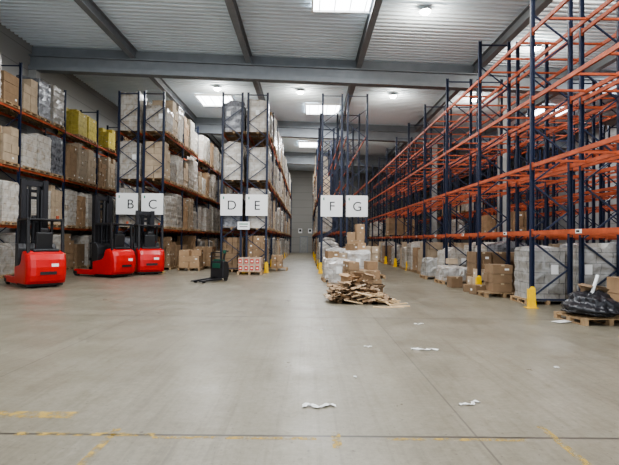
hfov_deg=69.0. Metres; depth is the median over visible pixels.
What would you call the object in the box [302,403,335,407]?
scrap
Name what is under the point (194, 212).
load
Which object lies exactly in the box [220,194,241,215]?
aisle sign
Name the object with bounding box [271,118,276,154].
load
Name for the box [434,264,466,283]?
goods
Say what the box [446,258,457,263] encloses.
cardboard box
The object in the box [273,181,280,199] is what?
load
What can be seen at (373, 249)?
stack
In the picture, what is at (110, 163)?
load
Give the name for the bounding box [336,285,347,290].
carton
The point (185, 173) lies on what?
load
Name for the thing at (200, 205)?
load
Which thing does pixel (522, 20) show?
beam
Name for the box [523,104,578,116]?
window
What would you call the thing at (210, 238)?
load
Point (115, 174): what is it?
load
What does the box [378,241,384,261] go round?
load
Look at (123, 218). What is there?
load
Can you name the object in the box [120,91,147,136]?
load
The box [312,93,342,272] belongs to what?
rack
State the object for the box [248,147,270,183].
load
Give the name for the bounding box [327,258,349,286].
goods
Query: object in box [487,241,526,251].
load
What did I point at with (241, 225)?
notice board
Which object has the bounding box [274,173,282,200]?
load
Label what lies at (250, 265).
stack
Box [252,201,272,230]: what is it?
load
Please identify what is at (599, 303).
bag
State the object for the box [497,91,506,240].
column
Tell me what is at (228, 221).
load
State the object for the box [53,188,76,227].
load
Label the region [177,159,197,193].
load
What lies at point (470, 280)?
stack
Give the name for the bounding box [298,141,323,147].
window
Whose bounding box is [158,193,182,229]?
load
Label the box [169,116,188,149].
load
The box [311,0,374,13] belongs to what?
window
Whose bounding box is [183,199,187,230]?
load
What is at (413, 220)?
load
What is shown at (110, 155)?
load
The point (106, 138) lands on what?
load
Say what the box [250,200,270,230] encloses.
load
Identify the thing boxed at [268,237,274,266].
load
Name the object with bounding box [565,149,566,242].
trim
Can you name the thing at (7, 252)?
load
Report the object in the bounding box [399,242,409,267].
load
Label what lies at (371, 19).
beam
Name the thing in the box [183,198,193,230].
load
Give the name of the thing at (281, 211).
load
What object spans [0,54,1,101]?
load
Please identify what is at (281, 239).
load
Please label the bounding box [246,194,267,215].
aisle sign
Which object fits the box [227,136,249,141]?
load
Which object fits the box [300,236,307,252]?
door
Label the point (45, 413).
floor marking
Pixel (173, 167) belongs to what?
load
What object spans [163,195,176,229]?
load
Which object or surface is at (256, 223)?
load
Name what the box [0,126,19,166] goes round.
load
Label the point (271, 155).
load
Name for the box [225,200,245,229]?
load
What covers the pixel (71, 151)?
load
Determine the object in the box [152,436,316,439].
floor marking
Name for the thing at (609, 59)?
beam
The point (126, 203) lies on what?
aisle sign
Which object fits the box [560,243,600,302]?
load
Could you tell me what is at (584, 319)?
wooden pallet
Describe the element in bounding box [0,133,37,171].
load
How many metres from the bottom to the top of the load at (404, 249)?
1.463 m
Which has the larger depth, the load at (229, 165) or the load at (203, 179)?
the load at (203, 179)
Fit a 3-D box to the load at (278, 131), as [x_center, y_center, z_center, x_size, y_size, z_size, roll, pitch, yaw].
[-2.698,-6.092,32.284,1.213,2.194,1.073,1,-1,0]
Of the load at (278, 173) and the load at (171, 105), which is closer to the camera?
the load at (171, 105)
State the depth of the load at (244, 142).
26.10 m
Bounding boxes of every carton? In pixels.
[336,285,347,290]
[339,273,359,284]
[354,272,375,283]
[362,297,372,302]
[372,283,384,291]
[376,296,388,303]
[578,283,609,292]
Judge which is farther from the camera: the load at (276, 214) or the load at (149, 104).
the load at (276, 214)
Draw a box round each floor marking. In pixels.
[0,411,77,417]
[17,432,154,435]
[77,428,120,464]
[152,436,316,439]
[331,434,341,447]
[393,438,520,440]
[536,426,590,464]
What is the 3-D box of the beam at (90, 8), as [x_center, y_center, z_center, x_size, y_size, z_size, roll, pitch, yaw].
[-8.850,-8.899,25.600,0.280,0.480,69.000,1,-1,0]
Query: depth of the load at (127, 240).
23.32 m
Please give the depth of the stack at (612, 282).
10.63 m
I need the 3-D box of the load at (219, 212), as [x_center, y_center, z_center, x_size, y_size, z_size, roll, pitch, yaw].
[-8.153,-0.899,38.254,1.203,1.894,1.060,1,-1,-1]
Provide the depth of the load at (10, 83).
18.87 m
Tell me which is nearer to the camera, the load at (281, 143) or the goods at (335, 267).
the goods at (335, 267)
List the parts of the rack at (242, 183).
upright frame, upright frame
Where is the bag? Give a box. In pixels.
[560,289,618,316]
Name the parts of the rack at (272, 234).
upright frame, upright frame, upright frame, upright frame, upright frame, upright frame, upright frame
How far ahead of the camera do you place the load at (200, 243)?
31.66 m
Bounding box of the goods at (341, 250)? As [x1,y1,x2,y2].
[325,247,346,252]
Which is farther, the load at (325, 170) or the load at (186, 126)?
the load at (325, 170)
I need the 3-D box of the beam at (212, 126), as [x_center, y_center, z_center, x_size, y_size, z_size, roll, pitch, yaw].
[3.188,-7.863,35.054,34.615,2.308,0.450,1,-1,0]
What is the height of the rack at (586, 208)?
8.600 m
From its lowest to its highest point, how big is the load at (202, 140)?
1.894 m
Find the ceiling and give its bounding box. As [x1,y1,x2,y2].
[0,0,615,176]
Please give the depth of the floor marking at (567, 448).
3.71 m
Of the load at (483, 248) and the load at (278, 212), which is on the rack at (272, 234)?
the load at (278, 212)
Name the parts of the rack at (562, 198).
upright frame, upright frame, upright frame, upright frame, upright frame, upright frame, upright frame, upright frame, upright frame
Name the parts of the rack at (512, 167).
upright frame, upright frame, upright frame, upright frame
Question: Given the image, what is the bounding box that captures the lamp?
[420,7,430,14]
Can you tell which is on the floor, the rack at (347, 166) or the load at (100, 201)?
the rack at (347, 166)
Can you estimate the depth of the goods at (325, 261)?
18.29 m
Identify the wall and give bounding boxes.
[0,23,200,238]
[203,170,459,252]
[461,114,616,244]
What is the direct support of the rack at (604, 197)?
on the floor
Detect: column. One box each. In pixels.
[431,143,436,241]
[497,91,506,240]
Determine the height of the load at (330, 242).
1.697 m
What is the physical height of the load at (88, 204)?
2.094 m
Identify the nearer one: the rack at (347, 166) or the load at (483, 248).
the load at (483, 248)
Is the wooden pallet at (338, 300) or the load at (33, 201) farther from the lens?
the load at (33, 201)
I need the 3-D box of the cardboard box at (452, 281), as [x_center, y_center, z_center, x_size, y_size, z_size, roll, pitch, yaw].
[5.391,1.832,16.701,0.438,0.391,0.388,1,-1,-9]
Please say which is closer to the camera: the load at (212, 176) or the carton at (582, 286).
the carton at (582, 286)
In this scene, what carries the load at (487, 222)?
on the rack at (562, 198)
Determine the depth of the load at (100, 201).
27.34 m
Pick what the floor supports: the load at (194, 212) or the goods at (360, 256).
the goods at (360, 256)
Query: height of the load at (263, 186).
1.744 m
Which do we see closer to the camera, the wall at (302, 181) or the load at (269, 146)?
the load at (269, 146)
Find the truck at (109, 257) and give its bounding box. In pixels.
[73,194,135,276]
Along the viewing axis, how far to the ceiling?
20.86 m
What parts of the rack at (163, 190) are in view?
upright frame, upright frame, upright frame, upright frame, upright frame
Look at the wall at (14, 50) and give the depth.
25.56 m
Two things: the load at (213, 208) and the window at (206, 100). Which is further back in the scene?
the load at (213, 208)
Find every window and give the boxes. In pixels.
[194,94,234,106]
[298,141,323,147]
[305,103,340,114]
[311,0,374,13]
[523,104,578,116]
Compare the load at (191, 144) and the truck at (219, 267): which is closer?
the truck at (219, 267)
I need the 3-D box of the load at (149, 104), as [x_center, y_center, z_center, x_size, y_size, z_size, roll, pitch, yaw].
[-9.340,-6.231,25.070,1.210,2.094,1.062,1,-1,0]
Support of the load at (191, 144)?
on the rack at (163, 190)
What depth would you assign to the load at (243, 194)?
25.63 m
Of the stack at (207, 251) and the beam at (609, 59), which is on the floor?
the stack at (207, 251)
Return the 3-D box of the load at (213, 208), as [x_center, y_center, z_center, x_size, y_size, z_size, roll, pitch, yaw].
[-8.104,-1.040,35.786,1.210,2.094,1.062,1,-1,1]
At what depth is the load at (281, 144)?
34.66 m
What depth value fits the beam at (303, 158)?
47.32 m
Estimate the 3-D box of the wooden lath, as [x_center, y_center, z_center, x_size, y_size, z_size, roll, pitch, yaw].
[6.035,1.152,9.547,0.236,0.512,0.060,1,-1,-17]
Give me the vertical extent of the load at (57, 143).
2.055 m
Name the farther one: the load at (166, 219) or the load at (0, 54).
the load at (166, 219)
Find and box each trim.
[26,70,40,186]
[452,99,615,177]
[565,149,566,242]
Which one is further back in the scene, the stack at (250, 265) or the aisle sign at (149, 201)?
the aisle sign at (149, 201)
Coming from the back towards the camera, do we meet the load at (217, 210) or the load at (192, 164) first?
the load at (217, 210)
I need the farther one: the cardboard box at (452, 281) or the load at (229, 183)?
the load at (229, 183)
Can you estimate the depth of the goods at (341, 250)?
20.85 m
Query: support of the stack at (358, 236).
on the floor
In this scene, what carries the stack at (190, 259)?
on the floor
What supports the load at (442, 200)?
on the rack at (562, 198)
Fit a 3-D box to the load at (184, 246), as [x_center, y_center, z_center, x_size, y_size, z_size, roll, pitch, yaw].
[-8.085,1.399,27.388,1.200,1.340,1.001,1,-1,0]
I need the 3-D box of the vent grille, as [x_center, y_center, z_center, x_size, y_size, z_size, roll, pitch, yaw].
[-8.726,1.359,15.053,0.020,0.100,0.500,0,-1,42]
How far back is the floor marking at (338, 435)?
3.78 m
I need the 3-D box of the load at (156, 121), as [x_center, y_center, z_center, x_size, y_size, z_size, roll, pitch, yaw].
[-7.987,-5.921,23.929,1.200,1.463,1.067,1,-1,0]
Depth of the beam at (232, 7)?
19.69 m
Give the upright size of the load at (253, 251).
1.890 m
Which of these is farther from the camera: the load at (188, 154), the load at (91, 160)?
the load at (188, 154)
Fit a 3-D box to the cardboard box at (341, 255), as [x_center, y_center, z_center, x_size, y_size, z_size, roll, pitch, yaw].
[1.384,0.971,18.892,0.382,0.242,0.388,0,-1,11]
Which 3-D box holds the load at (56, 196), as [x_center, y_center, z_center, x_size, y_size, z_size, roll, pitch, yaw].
[-13.194,-1.336,22.497,1.200,2.139,1.004,1,-1,-1]
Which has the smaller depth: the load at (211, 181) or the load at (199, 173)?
the load at (199, 173)
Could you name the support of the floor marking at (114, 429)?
on the floor
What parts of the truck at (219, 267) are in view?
load backrest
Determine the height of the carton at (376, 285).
0.368 m
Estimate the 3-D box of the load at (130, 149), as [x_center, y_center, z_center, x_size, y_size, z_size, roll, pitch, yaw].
[-9.355,-3.751,23.888,1.210,2.094,1.062,1,-1,0]
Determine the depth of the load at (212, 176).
35.68 m
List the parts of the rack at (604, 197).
upright frame, upright frame, upright frame, upright frame, upright frame, upright frame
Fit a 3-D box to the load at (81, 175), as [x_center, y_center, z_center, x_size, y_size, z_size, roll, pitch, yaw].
[-13.139,-3.794,24.994,1.200,2.139,1.004,1,-1,-1]
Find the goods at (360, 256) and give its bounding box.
[343,250,370,268]
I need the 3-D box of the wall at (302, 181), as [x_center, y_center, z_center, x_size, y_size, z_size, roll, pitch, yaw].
[2.998,-3.171,60.179,35.000,11.800,0.200,1,-1,0]
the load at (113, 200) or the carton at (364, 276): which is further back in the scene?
the load at (113, 200)
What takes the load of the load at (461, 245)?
on the floor
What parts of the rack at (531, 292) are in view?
upright frame, upright frame, upright frame, upright frame, upright frame, upright frame, upright frame, upright frame, upright frame, upright frame, upright frame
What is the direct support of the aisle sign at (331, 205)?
attached to the rack at (319, 151)
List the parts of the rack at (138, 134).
upright frame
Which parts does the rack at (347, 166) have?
upright frame, upright frame, upright frame, upright frame, upright frame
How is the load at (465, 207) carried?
on the rack at (562, 198)
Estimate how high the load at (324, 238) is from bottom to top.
1.894 m
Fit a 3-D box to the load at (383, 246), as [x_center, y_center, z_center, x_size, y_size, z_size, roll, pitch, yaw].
[6.125,1.658,34.029,1.200,1.340,1.001,1,-1,0]
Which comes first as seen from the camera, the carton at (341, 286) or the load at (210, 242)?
the carton at (341, 286)
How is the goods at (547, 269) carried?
on the floor
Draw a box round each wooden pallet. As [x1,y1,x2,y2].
[334,296,374,302]
[554,311,618,325]
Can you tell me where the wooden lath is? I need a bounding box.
[591,275,598,293]
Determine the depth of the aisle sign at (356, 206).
23.14 m
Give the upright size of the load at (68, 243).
1.890 m
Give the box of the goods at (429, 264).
[420,257,436,278]
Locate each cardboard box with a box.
[325,251,338,257]
[339,253,347,258]
[345,244,357,250]
[355,243,365,249]
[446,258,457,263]
[447,276,462,287]
[463,284,473,291]
[469,284,485,294]
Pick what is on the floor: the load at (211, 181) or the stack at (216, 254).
the stack at (216, 254)
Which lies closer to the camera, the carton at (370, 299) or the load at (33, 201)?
the carton at (370, 299)
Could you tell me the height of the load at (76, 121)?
1.642 m
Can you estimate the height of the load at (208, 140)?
1.994 m
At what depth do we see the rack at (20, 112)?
23.13 m
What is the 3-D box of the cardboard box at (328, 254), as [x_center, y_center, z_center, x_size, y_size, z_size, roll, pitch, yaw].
[0.937,0.918,18.690,0.482,0.292,0.388,1,-1,-18]
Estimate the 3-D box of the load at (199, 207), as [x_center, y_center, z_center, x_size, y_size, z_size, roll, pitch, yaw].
[-8.135,-1.019,31.021,1.203,1.894,1.060,1,-1,0]
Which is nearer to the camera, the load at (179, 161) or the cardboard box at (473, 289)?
the cardboard box at (473, 289)
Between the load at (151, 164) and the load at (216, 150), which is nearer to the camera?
the load at (151, 164)
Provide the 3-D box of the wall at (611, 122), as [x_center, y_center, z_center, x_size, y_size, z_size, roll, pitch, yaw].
[20.596,-3.559,25.681,0.200,11.800,69.000,1,-1,0]
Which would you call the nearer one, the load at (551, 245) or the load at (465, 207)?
the load at (551, 245)
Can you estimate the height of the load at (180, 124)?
2.194 m
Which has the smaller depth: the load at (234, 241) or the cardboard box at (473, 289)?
the cardboard box at (473, 289)
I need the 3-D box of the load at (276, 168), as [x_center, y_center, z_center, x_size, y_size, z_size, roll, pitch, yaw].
[-2.703,-3.483,29.782,1.203,1.894,1.060,1,-1,1]
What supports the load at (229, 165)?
on the rack at (242, 183)
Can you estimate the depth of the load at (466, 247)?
19.63 m
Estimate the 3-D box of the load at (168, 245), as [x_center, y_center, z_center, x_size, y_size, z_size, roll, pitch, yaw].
[-8.133,1.132,24.925,1.200,1.791,1.004,1,-1,-1]
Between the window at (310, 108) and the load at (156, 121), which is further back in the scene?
the window at (310, 108)
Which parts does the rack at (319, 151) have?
upright frame, upright frame, upright frame, upright frame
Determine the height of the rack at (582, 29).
8.600 m
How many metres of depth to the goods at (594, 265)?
11.85 m
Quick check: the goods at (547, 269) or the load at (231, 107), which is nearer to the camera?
the goods at (547, 269)
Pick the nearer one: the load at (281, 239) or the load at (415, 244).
the load at (415, 244)
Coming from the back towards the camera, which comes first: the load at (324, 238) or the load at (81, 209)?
the load at (324, 238)
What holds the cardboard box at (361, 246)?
on the goods at (360, 256)
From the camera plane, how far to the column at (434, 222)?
34.82 m
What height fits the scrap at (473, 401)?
0.018 m
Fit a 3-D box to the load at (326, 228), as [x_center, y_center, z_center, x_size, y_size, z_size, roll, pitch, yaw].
[1.068,-0.921,31.091,1.203,1.894,1.060,1,-1,-1]
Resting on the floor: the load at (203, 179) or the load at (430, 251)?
the load at (430, 251)
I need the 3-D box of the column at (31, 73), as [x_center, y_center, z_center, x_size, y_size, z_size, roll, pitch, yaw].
[-13.894,-3.094,22.575,0.460,10.044,0.460,1,-1,0]
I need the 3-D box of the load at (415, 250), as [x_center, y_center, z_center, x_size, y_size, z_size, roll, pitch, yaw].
[6.256,1.499,24.374,1.200,1.340,1.001,1,-1,-1]
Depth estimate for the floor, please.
5.64 m
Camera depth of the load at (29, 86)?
20.30 m
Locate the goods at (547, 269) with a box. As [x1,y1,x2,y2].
[510,245,565,304]
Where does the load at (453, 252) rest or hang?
on the floor
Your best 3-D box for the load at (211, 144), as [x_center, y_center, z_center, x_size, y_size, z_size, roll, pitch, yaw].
[-8.040,-5.956,34.719,1.200,1.890,1.001,1,-1,-1]
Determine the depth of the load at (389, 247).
31.55 m
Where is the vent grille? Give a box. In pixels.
[40,271,56,274]
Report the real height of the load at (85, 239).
1.894 m
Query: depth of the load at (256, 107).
23.44 m
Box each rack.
[0,62,210,243]
[116,91,229,246]
[142,91,245,271]
[220,92,277,268]
[242,92,291,272]
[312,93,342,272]
[329,94,367,246]
[362,0,618,308]
[369,0,618,290]
[405,81,616,245]
[418,80,616,243]
[460,125,616,244]
[481,125,616,245]
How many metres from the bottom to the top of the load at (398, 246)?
1.463 m
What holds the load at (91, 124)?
on the rack at (20, 112)
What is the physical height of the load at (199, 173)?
1.640 m
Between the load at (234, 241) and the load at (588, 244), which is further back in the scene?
the load at (234, 241)
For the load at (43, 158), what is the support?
on the rack at (20, 112)
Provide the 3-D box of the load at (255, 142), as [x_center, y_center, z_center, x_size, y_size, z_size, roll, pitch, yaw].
[-2.727,-5.992,26.227,1.200,1.791,1.004,1,-1,0]
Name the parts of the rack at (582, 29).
upright frame, upright frame, upright frame, upright frame, upright frame, upright frame, upright frame, upright frame, upright frame, upright frame, upright frame, upright frame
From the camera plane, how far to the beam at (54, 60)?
22.69 m
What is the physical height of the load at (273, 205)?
1.640 m
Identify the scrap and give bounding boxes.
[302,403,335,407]
[411,347,437,349]
[459,400,480,404]
[551,320,571,322]
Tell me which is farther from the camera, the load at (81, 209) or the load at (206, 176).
the load at (206, 176)
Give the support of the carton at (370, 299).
on the carton
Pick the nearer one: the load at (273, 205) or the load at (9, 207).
the load at (9, 207)
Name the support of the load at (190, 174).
on the rack at (163, 190)
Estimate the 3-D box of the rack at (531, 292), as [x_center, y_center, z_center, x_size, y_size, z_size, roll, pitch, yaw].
[6.207,-2.102,26.169,1.260,8.600,43.470,1,-1,0]
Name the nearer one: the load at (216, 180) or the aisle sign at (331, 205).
the aisle sign at (331, 205)
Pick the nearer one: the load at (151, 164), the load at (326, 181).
the load at (151, 164)
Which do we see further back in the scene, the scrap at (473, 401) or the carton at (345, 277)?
the carton at (345, 277)
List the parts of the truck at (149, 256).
seat, motor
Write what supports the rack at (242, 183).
on the floor
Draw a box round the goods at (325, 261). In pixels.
[321,257,348,281]
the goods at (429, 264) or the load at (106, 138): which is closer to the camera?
the goods at (429, 264)
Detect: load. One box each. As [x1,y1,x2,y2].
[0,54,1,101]
[0,70,19,109]
[0,79,37,117]
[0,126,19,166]
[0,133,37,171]
[0,180,18,224]
[0,233,30,245]
[0,243,14,277]
[13,133,51,175]
[13,187,50,226]
[15,75,50,123]
[29,134,62,178]
[30,83,64,129]
[46,145,77,181]
[49,185,61,227]
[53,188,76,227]
[53,234,60,249]
[57,107,87,140]
[57,143,87,184]
[59,234,74,269]
[66,244,84,268]
[68,149,96,186]
[69,115,96,144]
[71,234,91,267]
[72,192,91,228]
[76,195,85,228]
[81,158,106,188]
[89,157,114,190]
[90,128,115,152]
[98,162,121,192]
[100,201,101,222]
[108,131,130,158]
[108,182,129,194]
[112,199,120,230]
[119,141,142,182]
[119,187,146,228]
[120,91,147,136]
[124,237,129,246]
[127,102,153,140]
[144,199,170,228]
[145,105,172,136]
[145,141,170,182]
[151,160,176,185]
[152,100,178,141]
[158,154,183,187]
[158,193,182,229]
[158,237,175,269]
[159,106,183,145]
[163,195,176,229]
[167,163,188,189]
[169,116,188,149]
[171,170,193,191]
[172,119,194,153]
[174,245,180,267]
[175,236,195,249]
[175,244,187,249]
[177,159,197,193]
[178,131,197,156]
[183,172,202,195]
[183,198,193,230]
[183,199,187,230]
[186,135,206,162]
[187,178,205,197]
[188,211,196,230]
[191,173,209,198]
[193,204,201,231]
[197,239,204,246]
[198,137,209,165]
[198,143,213,168]
[198,179,212,200]
[198,204,211,232]
[199,174,215,201]
[200,239,212,246]
[201,207,209,231]
[201,237,217,250]
[202,147,218,172]
[207,153,220,174]
[207,180,220,203]
[212,206,215,232]
[216,209,218,232]
[218,212,220,232]
[221,141,245,183]
[222,237,244,271]
[223,199,244,229]
[224,100,246,137]
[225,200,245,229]
[226,150,248,185]
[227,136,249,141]
[229,193,245,230]
[231,138,252,146]
[246,99,269,137]
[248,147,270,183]
[248,188,270,229]
[248,236,268,271]
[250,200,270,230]
[251,112,273,146]
[251,115,272,142]
[251,156,271,186]
[252,160,272,188]
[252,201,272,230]
[256,205,274,231]
[257,116,275,150]
[257,155,274,190]
[259,212,277,231]
[262,210,279,232]
[268,211,282,233]
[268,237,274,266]
[269,237,275,254]
[270,173,279,196]
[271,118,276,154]
[273,166,277,194]
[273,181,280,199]
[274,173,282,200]
[275,131,280,163]
[275,136,281,166]
[275,144,281,168]
[277,240,278,254]
[280,238,282,254]
[281,143,283,171]
[315,156,327,177]
[315,176,329,202]
[316,206,331,232]
[317,237,334,259]
[318,240,338,269]
[319,245,336,262]
[369,221,382,236]
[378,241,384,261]
[380,241,397,261]
[381,245,388,262]
[385,218,403,236]
[387,246,398,265]
[391,245,401,265]
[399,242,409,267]
[401,247,406,269]
[405,219,416,235]
[406,241,422,271]
[412,248,419,272]
[417,242,440,273]
[437,247,468,266]
[441,200,459,215]
[451,219,464,233]
[454,243,468,248]
[461,193,482,212]
[464,242,484,250]
[466,251,505,283]
[475,242,494,251]
[481,215,496,232]
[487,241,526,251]
[510,211,526,231]
[510,252,514,290]
[548,244,560,246]
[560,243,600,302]
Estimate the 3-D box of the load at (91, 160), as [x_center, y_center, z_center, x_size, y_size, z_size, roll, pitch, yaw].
[-13.167,-3.727,26.122,1.200,2.041,1.005,1,-1,-1]
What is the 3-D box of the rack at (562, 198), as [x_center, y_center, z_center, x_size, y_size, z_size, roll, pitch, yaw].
[11.445,-1.956,31.663,1.160,8.600,39.740,1,-1,0]
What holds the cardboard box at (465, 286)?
on the floor
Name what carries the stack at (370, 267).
on the floor
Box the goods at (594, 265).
[557,243,616,302]
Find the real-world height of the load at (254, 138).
1.463 m
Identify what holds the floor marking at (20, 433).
on the floor
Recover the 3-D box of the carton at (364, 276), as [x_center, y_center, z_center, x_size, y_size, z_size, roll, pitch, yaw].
[1.670,1.414,13.616,0.530,0.431,0.704,1,-1,-25]
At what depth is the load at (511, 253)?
15.63 m
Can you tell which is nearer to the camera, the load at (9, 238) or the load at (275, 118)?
the load at (9, 238)
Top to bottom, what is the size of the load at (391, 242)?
1.697 m
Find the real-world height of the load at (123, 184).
1.894 m
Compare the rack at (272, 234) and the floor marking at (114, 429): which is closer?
the floor marking at (114, 429)
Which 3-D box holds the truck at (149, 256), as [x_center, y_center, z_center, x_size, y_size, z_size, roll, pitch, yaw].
[-8.085,0.457,22.119,1.260,3.050,3.040,1,-1,-32]
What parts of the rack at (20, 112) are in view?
upright frame, upright frame, upright frame, upright frame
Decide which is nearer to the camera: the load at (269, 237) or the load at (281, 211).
the load at (269, 237)
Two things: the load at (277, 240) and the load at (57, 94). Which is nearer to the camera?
the load at (57, 94)
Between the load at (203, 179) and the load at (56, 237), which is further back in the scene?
the load at (203, 179)
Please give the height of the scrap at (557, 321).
0.008 m
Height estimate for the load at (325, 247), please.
1.463 m
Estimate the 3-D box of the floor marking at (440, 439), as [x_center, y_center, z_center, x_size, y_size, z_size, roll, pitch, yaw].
[1.260,1.776,3.859,1.200,0.001,0.050,1,-1,0]
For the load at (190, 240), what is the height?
1.890 m
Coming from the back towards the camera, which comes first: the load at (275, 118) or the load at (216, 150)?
the load at (216, 150)
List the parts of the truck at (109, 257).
seat, motor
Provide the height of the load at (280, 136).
2.194 m
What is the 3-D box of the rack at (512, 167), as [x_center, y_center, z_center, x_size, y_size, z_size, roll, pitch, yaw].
[17.944,-1.887,31.699,1.160,8.600,32.540,1,-1,0]
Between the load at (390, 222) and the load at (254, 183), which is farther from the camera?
the load at (390, 222)
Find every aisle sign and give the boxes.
[116,193,137,214]
[141,193,163,214]
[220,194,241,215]
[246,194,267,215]
[321,195,342,216]
[346,195,367,216]
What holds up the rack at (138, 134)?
on the floor
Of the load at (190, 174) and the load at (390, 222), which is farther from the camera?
the load at (390, 222)
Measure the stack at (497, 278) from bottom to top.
0.991 m
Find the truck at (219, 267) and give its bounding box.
[190,250,228,282]
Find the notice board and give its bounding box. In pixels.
[237,222,249,229]
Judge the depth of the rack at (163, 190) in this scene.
25.91 m
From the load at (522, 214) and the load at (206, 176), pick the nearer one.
the load at (522, 214)
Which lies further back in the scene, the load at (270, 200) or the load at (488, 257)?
the load at (270, 200)
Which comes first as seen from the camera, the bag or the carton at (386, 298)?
the bag
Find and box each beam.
[28,47,615,96]
[74,0,220,150]
[174,150,496,171]
[186,117,566,148]
[224,0,265,100]
[332,0,382,149]
[370,0,552,176]
[412,51,615,176]
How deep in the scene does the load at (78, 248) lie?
24.80 m
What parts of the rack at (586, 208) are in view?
upright frame, upright frame, upright frame, upright frame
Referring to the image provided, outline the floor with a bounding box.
[0,253,618,464]
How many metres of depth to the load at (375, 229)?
40.75 m
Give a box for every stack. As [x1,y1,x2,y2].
[177,250,203,270]
[194,246,215,267]
[215,251,219,258]
[237,257,263,274]
[268,255,287,270]
[342,261,381,284]
[347,224,364,243]
[366,246,385,278]
[467,268,484,284]
[477,264,514,297]
[607,277,618,301]
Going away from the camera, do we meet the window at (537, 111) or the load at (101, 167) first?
the load at (101, 167)
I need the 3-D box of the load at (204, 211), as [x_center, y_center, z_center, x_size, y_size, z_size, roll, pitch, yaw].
[-8.094,-0.981,33.300,1.203,1.894,1.060,1,-1,-1]
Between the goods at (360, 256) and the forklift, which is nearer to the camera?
the forklift
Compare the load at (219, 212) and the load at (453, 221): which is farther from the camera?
the load at (219, 212)
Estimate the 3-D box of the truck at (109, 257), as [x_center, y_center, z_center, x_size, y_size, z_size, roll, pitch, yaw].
[-9.244,0.137,20.135,3.040,3.600,1.260,0,-1,26]
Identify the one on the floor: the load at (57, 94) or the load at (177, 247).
the load at (177, 247)
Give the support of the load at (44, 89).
on the rack at (20, 112)
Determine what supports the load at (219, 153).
on the rack at (163, 190)
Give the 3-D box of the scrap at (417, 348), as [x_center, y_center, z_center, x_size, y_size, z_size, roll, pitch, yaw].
[1.801,1.822,7.031,0.437,0.018,0.135,1,-1,5]
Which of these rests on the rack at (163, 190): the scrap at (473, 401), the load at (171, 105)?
the load at (171, 105)
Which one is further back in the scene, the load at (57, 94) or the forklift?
the load at (57, 94)
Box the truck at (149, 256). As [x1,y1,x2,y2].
[133,210,164,274]
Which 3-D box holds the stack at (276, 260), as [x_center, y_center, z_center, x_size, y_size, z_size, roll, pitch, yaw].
[-1.808,1.677,25.166,1.200,0.840,1.000,1,-1,0]
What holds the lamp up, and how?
attached to the ceiling
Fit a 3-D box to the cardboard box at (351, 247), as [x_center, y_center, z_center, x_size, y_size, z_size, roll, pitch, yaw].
[1.883,0.649,20.000,0.432,0.292,0.388,1,-1,-29]

